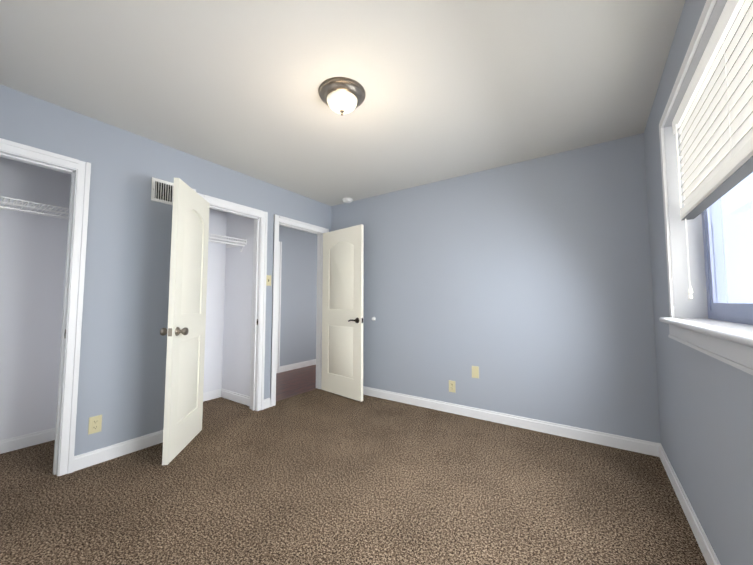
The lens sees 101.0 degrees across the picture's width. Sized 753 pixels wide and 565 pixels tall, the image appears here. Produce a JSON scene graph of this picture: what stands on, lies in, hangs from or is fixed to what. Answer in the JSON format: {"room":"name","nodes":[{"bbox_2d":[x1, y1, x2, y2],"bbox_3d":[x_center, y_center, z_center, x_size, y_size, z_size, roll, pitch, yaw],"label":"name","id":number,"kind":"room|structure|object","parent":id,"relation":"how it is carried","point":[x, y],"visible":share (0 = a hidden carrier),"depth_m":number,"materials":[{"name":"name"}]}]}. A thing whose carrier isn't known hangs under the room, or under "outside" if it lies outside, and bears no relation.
{"room":"empty bedroom","nodes":[
{"label":"empty bedroom","id":0,"kind":"room"},
{"bbox_2d":[0,157,226,439],"bbox_3d":[-2.320,0.072,2.625,0.780,2.440,2.440,-2,-4,34],"label":"wall block","id":1,"kind":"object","parent":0,"point":[33,249],"visible":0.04,"depth_m":2.50,"materials":[{"name":"white paint"}]},
{"bbox_2d":[0,196,68,218],"bbox_3d":[-2.678,-0.512,2.227,0.426,0.137,0.840,-2,-4,34],"label":"wire closet shelf","id":2,"kind":"object","parent":1,"relation":"attached to","point":[32,208],"visible":0.62,"depth_m":2.27,"materials":[{"name":"white metal"}]},
{"bbox_2d":[203,389,219,401],"bbox_3d":[-2.050,1.296,3.409,0.013,0.095,0.720,-2,-4,34],"label":"baseboard","id":3,"kind":"structure","parent":1,"relation":"attached to","point":[213,394],"depth_m":3.60,"materials":[{"name":"white paint"}]},
{"bbox_2d":[208,233,246,251],"bbox_3d":[-1.873,-0.440,3.394,0.426,0.137,0.720,-2,-4,34],"label":"wire closet shelf","id":4,"kind":"object","parent":1,"relation":"attached to","point":[236,242],"visible":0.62,"depth_m":3.53,"materials":[{"name":"white metal"}]},
{"bbox_2d":[0,84,330,455],"bbox_3d":[-1.655,0.083,2.798,0.120,2.440,3.480,-2,-4,34],"label":"wall","id":5,"kind":"structure","parent":0,"point":[122,371],"depth_m":2.35,"materials":[{"name":"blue paint"}]},
{"bbox_2d":[0,138,90,475],"bbox_3d":[-2.285,0.192,1.858,0.141,2.106,0.752,-2,-4,34],"label":"door frame","id":6,"kind":"structure","parent":5,"relation":"attached to","point":[68,431],"depth_m":2.09,"materials":[{"name":"white paint"}]},
{"bbox_2d":[88,415,101,434],"bbox_3d":[-1.968,0.994,2.172,0.007,0.115,0.070,-2,-4,34],"label":"outlet","id":7,"kind":"object","parent":5,"relation":"attached to","point":[95,424],"visible":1,"depth_m":2.17,"materials":[{"name":"beige plastic"}]},
{"bbox_2d":[73,430,162,471],"bbox_3d":[-1.821,1.231,2.367,0.013,0.095,0.718,-2,-4,34],"label":"baseboard","id":8,"kind":"structure","parent":5,"relation":"attached to","point":[94,457],"depth_m":2.26,"materials":[{"name":"white paint"}]},
{"bbox_2d":[151,177,195,204],"bbox_3d":[-1.717,-0.748,2.643,0.009,0.190,0.340,-2,-4,34],"label":"air vent","id":9,"kind":"object","parent":5,"relation":"in","point":[161,191],"visible":0.6,"depth_m":2.57,"materials":[{"name":"white plastic"}]},
{"bbox_2d":[160,178,209,464],"bbox_3d":[-1.498,0.264,2.485,0.181,2.016,0.610,1,-4,-9],"label":"closet door","id":10,"kind":"structure","parent":5,"relation":"in","point":[184,385],"depth_m":2.38,"materials":[{"name":"white paint"}]},
{"bbox_2d":[198,193,267,410],"bbox_3d":[-1.455,0.267,3.062,0.141,2.106,0.742,-2,-4,34],"label":"door frame","id":11,"kind":"structure","parent":5,"relation":"attached to","point":[260,217],"depth_m":3.29,"materials":[{"name":"white paint"}]},
{"bbox_2d":[264,398,270,406],"bbox_3d":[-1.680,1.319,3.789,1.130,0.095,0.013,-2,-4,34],"label":"baseboard","id":12,"kind":"structure","parent":5,"relation":"attached to","point":[268,400],"depth_m":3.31,"materials":[{"name":"white paint"}]},
{"bbox_2d":[266,275,270,285],"bbox_3d":[-1.173,-0.023,3.382,0.018,0.115,0.070,-2,-4,34],"label":"toggle light switch","id":13,"kind":"object","parent":5,"relation":"attached to","point":[268,280],"visible":0.98,"depth_m":3.38,"materials":[{"name":"beige plastic"}]},
{"bbox_2d":[270,214,328,406],"bbox_3d":[-0.946,0.312,3.800,0.141,2.106,0.867,-2,-4,34],"label":"door frame","id":14,"kind":"structure","parent":5,"relation":"attached to","point":[278,220],"depth_m":4.01,"materials":[{"name":"white paint"}]},
{"bbox_2d":[321,224,363,401],"bbox_3d":[-0.429,0.345,3.797,0.735,2.016,0.139,-3,-5,42],"label":"entry door","id":15,"kind":"structure","parent":5,"relation":"in","point":[342,314],"depth_m":3.74,"materials":[{"name":"white paint"}]},
{"bbox_2d":[222,213,253,396],"bbox_3d":[-1.728,0.145,3.792,1.130,2.440,0.157,-2,-4,34],"label":"wall","id":16,"kind":"structure","parent":0,"point":[236,360],"depth_m":3.60,"materials":[{"name":"grey paint"}]},
{"bbox_2d":[220,389,249,405],"bbox_3d":[-1.567,1.302,3.505,0.620,0.095,0.013,-2,-4,34],"label":"baseboard","id":17,"kind":"structure","parent":16,"relation":"attached to","point":[243,399],"depth_m":3.52,"materials":[{"name":"white paint"}]},
{"bbox_2d":[276,365,316,400],"bbox_3d":[-0.968,1.454,4.791,1.160,0.050,2.483,-2,-4,34],"label":"floor","id":18,"kind":"structure","parent":0,"point":[291,383],"depth_m":4.35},
{"bbox_2d":[279,225,316,365],"bbox_3d":[-1.505,0.233,5.215,0.120,2.440,2.760,-2,-4,34],"label":"wall","id":19,"kind":"structure","parent":0,"point":[298,300],"depth_m":5.32,"materials":[{"name":"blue paint"}]},
{"bbox_2d":[280,359,315,371],"bbox_3d":[-1.145,1.428,5.549,0.013,0.095,1.440,-2,-4,34],"label":"baseboard","id":20,"kind":"structure","parent":19,"relation":"attached to","point":[310,362],"depth_m":5.26,"materials":[{"name":"white paint"}]},
{"bbox_2d":[0,0,684,205],"bbox_3d":[-0.251,-1.180,2.954,4.846,0.100,5.200,-2,-4,34],"label":"ceiling","id":21,"kind":"structure","parent":0,"point":[454,88],"depth_m":1.81,"materials":[{"name":"white paint"}]},
{"bbox_2d":[318,77,365,115],"bbox_3d":[-0.216,-1.118,1.953,0.294,0.146,0.294,-2,-4,34],"label":"flush-mount ceiling light","id":22,"kind":"object","parent":21,"relation":"attached to","point":[341,95],"visible":1,"depth_m":1.88,"materials":[{"name":"white glass"}]},
{"bbox_2d":[342,198,352,202],"bbox_3d":[-0.371,-1.047,3.977,0.132,0.038,0.132,-2,-4,34],"label":"smoke detector","id":23,"kind":"object","parent":21,"relation":"attached to","point":[347,200],"visible":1,"depth_m":3.94,"materials":[{"name":"white plastic"}]},
{"bbox_2d":[0,388,706,564],"bbox_3d":[-0.543,1.283,2.030,4.056,0.050,3.360,-2,-4,34],"label":"floor carpet","id":24,"kind":"object","parent":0,"point":[317,476],"visible":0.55,"depth_m":1.79,"materials":[{"name":"brown carpet"}]},
{"bbox_2d":[0,428,54,453],"bbox_3d":[-2.855,1.223,2.242,0.013,0.095,0.840,-2,-4,34],"label":"baseboard","id":25,"kind":"structure","parent":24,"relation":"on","point":[15,443],"depth_m":2.42,"materials":[{"name":"white paint"}]},
{"bbox_2d":[331,133,660,442],"bbox_3d":[0.797,0.114,3.294,3.596,2.440,0.120,-2,-4,34],"label":"wall","id":26,"kind":"structure","parent":0,"point":[525,287],"depth_m":2.84,"materials":[{"name":"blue paint"}]},
{"bbox_2d":[449,380,455,392],"bbox_3d":[0.772,1.063,3.174,0.070,0.115,0.007,-2,-4,34],"label":"outlet","id":27,"kind":"object","parent":26,"relation":"attached to","point":[452,388],"visible":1,"depth_m":3.17,"materials":[{"name":"beige plastic"}]},
{"bbox_2d":[472,366,478,377],"bbox_3d":[0.970,0.880,3.050,0.070,0.115,0.006,-2,-4,34],"label":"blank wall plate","id":28,"kind":"object","parent":26,"relation":"attached to","point":[475,371],"visible":1,"depth_m":3.05,"materials":[{"name":"beige plastic"}]},
{"bbox_2d":[363,386,655,455],"bbox_3d":[0.711,1.282,3.190,3.250,0.095,0.030,-2,-4,34],"label":"baseboard","id":29,"kind":"structure","parent":26,"relation":"attached to","point":[606,439],"depth_m":2.76,"materials":[{"name":"white paint"}]},
{"bbox_2d":[644,0,752,564],"bbox_3d":[1.209,-0.034,0.903,0.200,2.440,3.360,-2,-4,34],"label":"wall","id":30,"kind":"structure","parent":0,"point":[705,401],"depth_m":1.39,"materials":[{"name":"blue paint"}]},
{"bbox_2d":[656,443,720,564],"bbox_3d":[1.122,1.140,0.890,0.013,0.095,3.360,-2,-4,34],"label":"baseboard","id":31,"kind":"structure","parent":30,"relation":"attached to","point":[710,557],"depth_m":1.58,"materials":[{"name":"white paint"}]},
{"bbox_2d":[659,0,752,324],"bbox_3d":[1.298,-0.405,1.071,0.208,1.180,1.690,-2,-4,34],"label":"sliding window","id":32,"kind":"structure","parent":30,"relation":"in","point":[720,307],"depth_m":1.68,"materials":[{"name":"white"}]},
{"bbox_2d":[672,0,752,298],"bbox_3d":[1.253,-0.445,1.076,0.072,0.994,1.516,-2,-4,34],"label":"window blind","id":33,"kind":"object","parent":32,"relation":"attached to","point":[712,121],"visible":1,"depth_m":1.20,"materials":[{"name":"white plastic"}]},
{"bbox_2d":[659,317,752,374],"bbox_3d":[1.254,0.214,1.063,0.185,0.115,1.770,-2,-4,34],"label":"window sill","id":34,"kind":"structure","parent":30,"relation":"attached to","point":[729,343],"depth_m":1.11,"materials":[{"name":"white paint"}]}
]}

